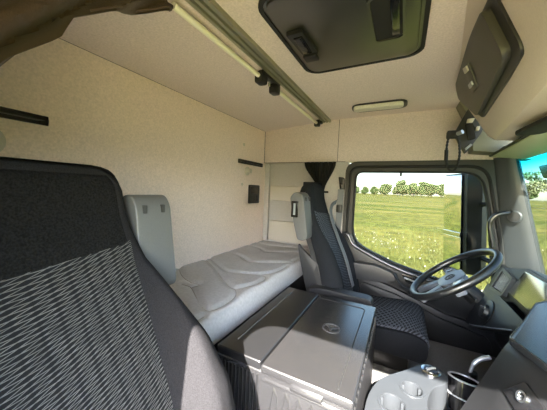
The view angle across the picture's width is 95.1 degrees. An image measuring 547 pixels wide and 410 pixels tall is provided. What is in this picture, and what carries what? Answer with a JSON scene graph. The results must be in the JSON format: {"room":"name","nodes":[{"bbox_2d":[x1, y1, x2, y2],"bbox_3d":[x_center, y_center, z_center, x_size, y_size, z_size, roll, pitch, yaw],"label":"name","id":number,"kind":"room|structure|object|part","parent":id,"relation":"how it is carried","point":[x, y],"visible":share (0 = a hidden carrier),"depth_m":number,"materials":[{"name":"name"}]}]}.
{"room":"vehicle interior","nodes":[
{"label":"vehicle interior","id":0,"kind":"room"},
{"bbox_2d":[0,38,266,268],"bbox_3d":[-0.588,0.111,1.440,0.050,1.510,2.200,4,4,27],"label":"wall","id":1,"kind":"structure","parent":0,"point":[154,138],"depth_m":1.23,"materials":[{"name":"fabric"}]},
{"bbox_2d":[0,131,5,151],"bbox_3d":[-0.871,-0.201,0.756,0.042,0.097,0.097,4,4,27],"label":"coat hook","id":2,"kind":"object","parent":1,"relation":"attached to","point":[2,137],"visible":1,"depth_m":0.79,"materials":[{"name":"beige plastic"}]},
{"bbox_2d":[0,106,48,125],"bbox_3d":[-0.893,-0.291,0.731,0.008,0.034,0.373,4,4,27],"label":"air vent","id":3,"kind":"object","parent":1,"relation":"in","point":[7,113],"visible":1,"depth_m":0.84,"materials":[{"name":"black plastic"}]},
{"bbox_2d":[59,38,260,129],"bbox_3d":[-0.540,-0.628,1.372,0.003,0.003,2.020,4,4,27],"label":"trim","id":4,"kind":"structure","parent":1,"relation":"attached to","point":[59,38],"depth_m":1.19,"materials":[{"name":"grey plastic"}]},
{"bbox_2d":[245,167,251,174],"bbox_3d":[-0.201,-0.277,2.039,0.042,0.072,0.072,4,4,27],"label":"coat hook","id":5,"kind":"object","parent":1,"relation":"attached to","point":[248,170],"visible":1,"depth_m":2.02,"materials":[{"name":"beige plastic"}]},
{"bbox_2d":[238,159,262,166],"bbox_3d":[-0.185,-0.349,2.090,0.008,0.034,0.371,4,4,27],"label":"air vent","id":6,"kind":"object","parent":1,"relation":"in","point":[242,161],"visible":1,"depth_m":2.07,"materials":[{"name":"black plastic"}]},
{"bbox_2d":[248,185,259,203],"bbox_3d":[-0.166,-0.093,2.150,0.020,0.158,0.165,4,4,27],"label":"switch panel","id":7,"kind":"object","parent":1,"relation":"attached to","point":[253,190],"visible":1,"depth_m":2.13,"materials":[{"name":"black plastic"}]},
{"bbox_2d":[270,186,301,201],"bbox_3d":[0.176,-0.096,2.195,0.455,0.134,0.040,4,4,27],"label":"pad","id":8,"kind":"object","parent":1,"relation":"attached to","point":[277,193],"visible":0.48,"depth_m":2.22,"materials":[{"name":"fabric"}]},
{"bbox_2d":[268,220,306,244],"bbox_3d":[0.163,0.242,2.216,0.455,0.183,0.040,4,4,27],"label":"pad","id":9,"kind":"object","parent":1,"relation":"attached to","point":[284,231],"visible":0.58,"depth_m":2.23,"materials":[{"name":"fabric"}]},
{"bbox_2d":[59,0,466,131],"bbox_3d":[0.245,-0.617,0.975,1.860,0.092,2.200,4,4,27],"label":"ceiling","id":10,"kind":"structure","parent":0,"point":[162,47],"depth_m":1.12,"materials":[{"name":"fabric"}]},
{"bbox_2d":[172,2,322,126],"bbox_3d":[0.038,-0.617,1.367,0.057,0.062,1.425,4,4,27],"label":"grab rail","id":11,"kind":"object","parent":10,"relation":"attached to","point":[261,77],"visible":0.95,"depth_m":1.08,"materials":[{"name":"beige metal"}]},
{"bbox_3d":[-0.180,-0.599,0.963,0.021,0.020,0.505,4,4,27],"label":"rod","id":12,"kind":"part","parent":11,"relation":"part of","materials":[{"name":"beige metal"}]},
{"bbox_3d":[0.177,-0.628,1.647,0.021,0.020,0.720,4,4,27],"label":"rod","id":13,"kind":"part","parent":11,"relation":"part of","materials":[{"name":"beige metal"}]},
{"bbox_2d":[185,0,330,122],"bbox_3d":[-0.026,-0.631,1.124,0.064,0.019,1.975,4,4,27],"label":"track","id":14,"kind":"object","parent":10,"relation":"attached to","point":[210,10],"visible":1,"depth_m":0.98,"materials":[{"name":"silver metal"}]},
{"bbox_2d":[0,0,172,66],"bbox_3d":[-0.451,-0.252,0.510,0.099,0.703,0.547,4,4,27],"label":"curtain","id":15,"kind":"object","parent":14,"relation":"hanging from","point":[25,25],"visible":1,"depth_m":0.49,"materials":[{"name":"brown fabric"}]},
{"bbox_2d":[258,0,431,73],"bbox_3d":[0.264,-0.597,0.875,0.482,0.041,0.530,4,4,27],"label":"roof hatch","id":16,"kind":"object","parent":10,"relation":"attached to","point":[324,36],"visible":1,"depth_m":0.85,"materials":[{"name":"black plastic"}]},
{"bbox_3d":[0.111,-0.594,0.933,0.033,0.008,0.110,4,4,27],"label":"latch lever","id":17,"kind":"part","parent":16,"relation":"part of","materials":[{"name":"black plastic"}]},
{"bbox_2d":[352,99,407,111],"bbox_3d":[0.676,-0.627,1.609,0.330,0.039,0.147,4,4,27],"label":"recessed light","id":18,"kind":"object","parent":10,"relation":"in","point":[398,103],"visible":1,"depth_m":1.55,"materials":[{"name":"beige plastic"}]},
{"bbox_2d":[456,0,546,140],"bbox_3d":[0.686,-0.416,0.572,0.603,0.332,1.718,4,4,27],"label":"locker","id":19,"kind":"object","parent":10,"relation":"attached to","point":[502,77],"visible":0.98,"depth_m":0.66,"materials":[{"name":"plastic"}]},
{"bbox_2d":[489,132,546,158],"bbox_3d":[0.837,-0.232,0.626,0.241,0.026,1.700,4,4,27],"label":"sun visor","id":20,"kind":"object","parent":19,"relation":"attached to","point":[528,146],"visible":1,"depth_m":1.09,"materials":[{"name":"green plastic"}]},
{"bbox_2d":[515,116,546,135],"bbox_3d":[0.830,-0.248,0.758,0.080,0.024,0.250,4,4,24],"label":"lamp","id":21,"kind":"object","parent":20,"relation":"attached to","point":[539,126],"visible":1,"depth_m":0.79,"materials":[{"name":"black plastic"}]},
{"bbox_2d":[264,108,497,163],"bbox_3d":[0.746,-0.496,1.904,1.810,0.339,0.100,4,4,27],"label":"wall","id":22,"kind":"structure","parent":0,"point":[420,135],"depth_m":1.85,"materials":[{"name":"fabric"}]},
{"bbox_2d":[262,164,270,239],"bbox_3d":[-0.065,-0.025,2.322,0.049,0.710,0.033,4,4,27],"label":"trim","id":23,"kind":"structure","parent":22,"relation":"attached to","point":[267,166],"depth_m":2.31,"materials":[{"name":"grey plastic"}]},
{"bbox_2d":[264,132,344,162],"bbox_3d":[0.243,-0.499,2.108,0.730,0.280,0.004,4,4,27],"label":"trim","id":24,"kind":"structure","parent":22,"relation":"attached to","point":[265,132],"depth_m":2.19,"materials":[{"name":"grey plastic"}]},
{"bbox_2d":[266,162,349,245],"bbox_3d":[0.246,0.244,2.198,0.750,1.216,0.095,4,4,27],"label":"trim","id":25,"kind":"structure","parent":22,"relation":"attached to","point":[282,174],"depth_m":2.21,"materials":[{"name":"beige plastic"}]},
{"bbox_2d":[305,162,335,192],"bbox_3d":[0.359,-0.070,2.024,0.260,0.550,0.076,4,4,27],"label":"curtain","id":26,"kind":"object","parent":22,"relation":"attached to","point":[320,172],"visible":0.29,"depth_m":2.00,"materials":[{"name":"black fabric"}]},
{"bbox_2d":[342,160,504,357],"bbox_3d":[1.024,0.306,1.711,1.113,1.216,0.165,4,4,27],"label":"door","id":27,"kind":"structure","parent":22,"relation":"in","point":[402,219],"depth_m":1.73,"materials":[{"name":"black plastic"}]},
{"bbox_2d":[329,177,353,286],"bbox_3d":[0.531,0.177,1.863,0.205,0.778,0.227,4,4,27],"label":"belt","id":28,"kind":"object","parent":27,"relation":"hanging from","point":[339,207],"visible":0.98,"depth_m":1.94,"materials":[{"name":"grey fabric"}]},
{"bbox_3d":[0.708,0.488,1.832,0.336,0.121,0.075,4,4,27],"label":"armrest","id":29,"kind":"part","parent":27,"relation":"part of","materials":[{"name":"grey plastic"}]},
{"bbox_3d":[0.956,0.409,1.739,0.944,0.341,0.028,4,4,27],"label":"belt rail","id":30,"kind":"part","parent":27,"relation":"part of","materials":[{"name":"grey plastic"}]},
{"bbox_3d":[0.990,0.488,1.742,1.019,0.484,0.035,4,4,27],"label":"panel","id":31,"kind":"part","parent":27,"relation":"part of","materials":[{"name":"plastic"}]},
{"bbox_3d":[0.951,0.545,1.725,0.232,0.116,0.037,4,4,27],"label":"pull handle","id":32,"kind":"part","parent":27,"relation":"part of","materials":[{"name":"grey plastic"}]},
{"bbox_3d":[1.014,0.157,1.762,0.876,0.769,0.004,4,4,27],"label":"pane","id":33,"kind":"part","parent":27,"relation":"part of","materials":[{"name":"clear glass"}]},
{"bbox_3d":[1.005,0.710,1.738,1.077,0.407,0.045,4,4,27],"label":"panel","id":34,"kind":"part","parent":27,"relation":"part of","materials":[{"name":"plastic"}]},
{"bbox_2d":[456,109,482,153],"bbox_3d":[1.143,-0.431,1.462,0.138,0.253,0.050,4,4,27],"label":"control panel","id":35,"kind":"object","parent":22,"relation":"attached to","point":[472,129],"visible":0.84,"depth_m":1.45,"materials":[{"name":"plastic"}]},
{"bbox_2d":[444,130,463,171],"bbox_3d":[1.062,-0.317,1.479,0.085,0.245,0.074,4,4,27],"label":"lead","id":36,"kind":"object","parent":35,"relation":"hanging from","point":[453,134],"visible":1,"depth_m":1.47,"materials":[{"name":"black rubber"}]},
{"bbox_2d":[456,101,512,154],"bbox_3d":[1.298,-0.451,1.482,0.358,0.326,0.138,4,4,27],"label":"trim","id":37,"kind":"structure","parent":22,"relation":"attached to","point":[483,145],"depth_m":1.45,"materials":[{"name":"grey plastic"}]},
{"bbox_2d":[487,158,540,272],"bbox_3d":[1.462,0.153,1.480,0.338,0.865,0.158,4,4,27],"label":"trim","id":38,"kind":"structure","parent":22,"relation":"attached to","point":[520,252],"depth_m":1.47,"materials":[{"name":"grey plastic"}]},
{"bbox_3d":[1.341,0.206,1.486,0.124,0.353,0.054,3,4,5],"label":"grab handle","id":39,"kind":"part","parent":38,"relation":"part of","materials":[{"name":"grey plastic"}]},
{"bbox_2d":[506,211,522,222],"bbox_3d":[1.404,0.069,1.457,0.023,0.072,0.072,0,4,-28],"label":"tweeter","id":40,"kind":"object","parent":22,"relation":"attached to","point":[515,216],"visible":0.94,"depth_m":1.45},
{"bbox_2d":[508,212,519,221],"bbox_3d":[1.397,0.069,1.454,0.007,0.054,0.054,0,4,-28],"label":"grille","id":41,"kind":"object","parent":40,"relation":"attached to","point":[514,216],"depth_m":1.45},
{"bbox_2d":[371,340,495,396],"bbox_3d":[0.289,0.955,1.018,2.100,0.050,2.200,4,4,27],"label":"floor","id":42,"kind":"structure","parent":0,"point":[445,357],"depth_m":1.48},
{"bbox_2d":[0,157,234,409],"bbox_3d":[-0.215,0.435,0.438,0.802,1.020,0.586,4,4,27],"label":"seat","id":43,"kind":"object","parent":42,"relation":"on","point":[91,316],"visible":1,"depth_m":0.55,"materials":[{"name":"grey fabric"}]},
{"bbox_3d":[-0.461,0.038,0.529,0.062,0.220,0.312,4,4,27],"label":"head panel","id":44,"kind":"part","parent":43,"relation":"part of","materials":[{"name":"black fabric"}]},
{"bbox_3d":[-0.364,0.441,0.492,0.240,0.670,0.313,4,4,27],"label":"panel","id":45,"kind":"part","parent":43,"relation":"part of","materials":[{"name":"fabric"}]},
{"bbox_2d":[214,275,305,352],"bbox_3d":[-0.363,0.692,1.358,0.480,0.380,2.040,4,4,27],"label":"bunk base","id":46,"kind":"object","parent":42,"relation":"on","point":[299,284],"visible":0.02,"depth_m":1.60,"materials":[{"name":"grey"}]},
{"bbox_2d":[170,240,309,344],"bbox_3d":[-0.328,0.444,1.332,0.549,0.121,2.055,4,4,27],"label":"mattress","id":47,"kind":"object","parent":46,"relation":"on","point":[224,290],"visible":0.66,"depth_m":1.32,"materials":[{"name":"fabric"}]},
{"bbox_2d":[218,287,375,409],"bbox_3d":[0.140,0.706,1.055,0.470,0.431,0.638,4,4,27],"label":"storage box","id":48,"kind":"object","parent":42,"relation":"on","point":[304,350],"visible":0.92,"depth_m":0.86,"materials":[{"name":"grey plastic"}]},
{"bbox_3d":[0.092,0.544,0.720,0.097,0.016,0.012,4,4,27],"label":"lid handle","id":49,"kind":"part","parent":48,"relation":"part of","materials":[{"name":"grey plastic"}]},
{"bbox_3d":[0.230,0.515,1.003,0.284,0.030,0.632,4,4,27],"label":"lid","id":50,"kind":"part","parent":48,"relation":"part of","materials":[{"name":"grey plastic"}]},
{"bbox_2d":[290,182,429,371],"bbox_3d":[0.553,0.381,1.625,0.802,1.040,0.594,4,4,27],"label":"seat","id":51,"kind":"object","parent":42,"relation":"on","point":[401,336],"visible":0.84,"depth_m":1.50,"materials":[{"name":"black fabric"}]},
{"bbox_3d":[0.326,-0.027,1.753,0.060,0.220,0.296,4,4,27],"label":"head panel","id":52,"kind":"part","parent":51,"relation":"part of","materials":[{"name":"black fabric"}]},
{"bbox_3d":[0.383,0.297,1.737,0.375,0.900,0.547,4,4,27],"label":"backrest","id":53,"kind":"part","parent":51,"relation":"part of","materials":[{"name":"black fabric"}]},
{"bbox_3d":[0.424,0.375,1.722,0.242,0.670,0.313,4,4,27],"label":"panel","id":54,"kind":"part","parent":51,"relation":"part of","materials":[{"name":"fabric"}]},
{"bbox_3d":[0.375,0.521,1.429,0.360,0.068,0.070,4,4,27],"label":"armrest","id":55,"kind":"part","parent":51,"relation":"part of","materials":[{"name":"grey plastic"}]},
{"bbox_3d":[0.624,0.842,1.634,0.450,0.125,0.400,4,4,27],"label":"seat","id":56,"kind":"part","parent":51,"relation":"part of","materials":[{"name":"black plastic"}]},
{"bbox_2d":[358,291,427,362],"bbox_3d":[0.638,0.724,1.622,0.591,0.142,0.475,4,4,27],"label":"seat cushion","id":57,"kind":"object","parent":51,"relation":"on","point":[400,328],"depth_m":1.38,"materials":[{"name":"black fabric"}]},
{"bbox_3d":[0.684,0.685,1.589,0.498,0.079,0.414,4,4,27],"label":"cushion panel","id":58,"kind":"part","parent":51,"relation":"part of","materials":[{"name":"fabric"}]},
{"bbox_2d":[364,364,447,409],"bbox_3d":[0.411,0.762,0.789,0.194,0.373,0.428,5,5,37],"label":"console","id":59,"kind":"object","parent":42,"relation":"on","point":[423,386],"visible":1,"depth_m":0.82,"materials":[{"name":"grey plastic"}]},
{"bbox_2d":[446,397,451,409],"bbox_3d":[0.648,0.831,0.877,0.090,0.245,0.090,4,4,27],"label":"plinth","id":60,"kind":"object","parent":42,"relation":"on","point":[447,406],"visible":0.12,"depth_m":0.88,"materials":[{"name":"black plastic"}]},
{"bbox_2d":[447,371,478,409],"bbox_3d":[0.652,0.647,0.859,0.096,0.123,0.109,4,4,27],"label":"cup","id":61,"kind":"object","parent":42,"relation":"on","point":[460,386],"visible":0.7,"depth_m":0.84,"materials":[{"name":"black plastic"}]},
{"bbox_2d":[468,355,491,380],"bbox_3d":[0.758,0.752,0.939,0.069,0.404,0.029,3,4,5],"label":"lever","id":62,"kind":"object","parent":42,"relation":"on","point":[473,374],"visible":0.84,"depth_m":0.93,"materials":[{"name":"silver plastic"}]},
{"bbox_2d":[460,265,546,409],"bbox_3d":[0.859,0.647,0.694,0.631,0.652,1.935,4,4,27],"label":"dashboard","id":63,"kind":"object","parent":42,"relation":"on","point":[513,306],"visible":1,"depth_m":0.69,"materials":[{"name":"plastic"}]},
{"bbox_2d":[410,248,503,303],"bbox_3d":[0.921,0.356,1.290,0.367,0.303,0.459,4,4,27],"label":"steering wheel","id":64,"kind":"object","parent":63,"relation":"attached to","point":[454,281],"visible":1,"depth_m":1.23,"materials":[{"name":"grey plastic"}]},
{"bbox_2d":[478,300,494,324],"bbox_3d":[1.176,0.595,1.387,0.059,0.138,0.144,4,4,27],"label":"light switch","id":65,"kind":"object","parent":63,"relation":"attached to","point":[486,312],"depth_m":1.36,"materials":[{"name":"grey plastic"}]},
{"bbox_3d":[1.127,0.641,1.319,0.007,0.189,0.417,4,4,19],"label":"knee trim","id":66,"kind":"part","parent":63,"relation":"part of","materials":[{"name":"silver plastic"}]},
{"bbox_3d":[1.153,0.626,1.304,0.131,0.280,0.550,4,4,27],"label":"knee panel","id":67,"kind":"part","parent":63,"relation":"part of","materials":[{"name":"plastic"}]},
{"bbox_3d":[1.240,0.423,1.350,0.067,0.145,0.187,4,4,27],"label":"vent frame","id":68,"kind":"part","parent":63,"relation":"part of","materials":[{"name":"grey plastic"}]},
{"bbox_2d":[515,390,527,403],"bbox_3d":[0.569,0.439,0.573,0.015,0.026,0.026,3,4,8],"label":"socket","id":69,"kind":"object","parent":63,"relation":"attached to","point":[521,396],"depth_m":0.57,"materials":[{"name":"silver metal"}]},
{"bbox_3d":[0.571,0.449,0.565,0.030,0.072,0.103,3,4,13],"label":"socket plate","id":70,"kind":"part","parent":63,"relation":"part of","materials":[{"name":"black plastic"}]},
{"bbox_3d":[1.130,0.385,1.085,0.059,0.157,0.369,4,4,27],"label":"screen frame","id":71,"kind":"part","parent":63,"relation":"part of","materials":[{"name":"black plastic"}]},
{"bbox_2d":[501,153,546,274],"bbox_3d":[1.001,0.103,0.594,0.241,0.800,2.030,4,4,27],"label":"window","id":72,"kind":"structure","parent":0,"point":[532,171],"depth_m":1.31,"materials":[{"name":"clear glass"}]},
{"bbox_3d":[1.024,0.137,0.584,0.186,0.735,1.910,4,4,27],"label":"pane","id":73,"kind":"part","parent":72,"relation":"part of","materials":[{"name":"clear glass"}]}
]}

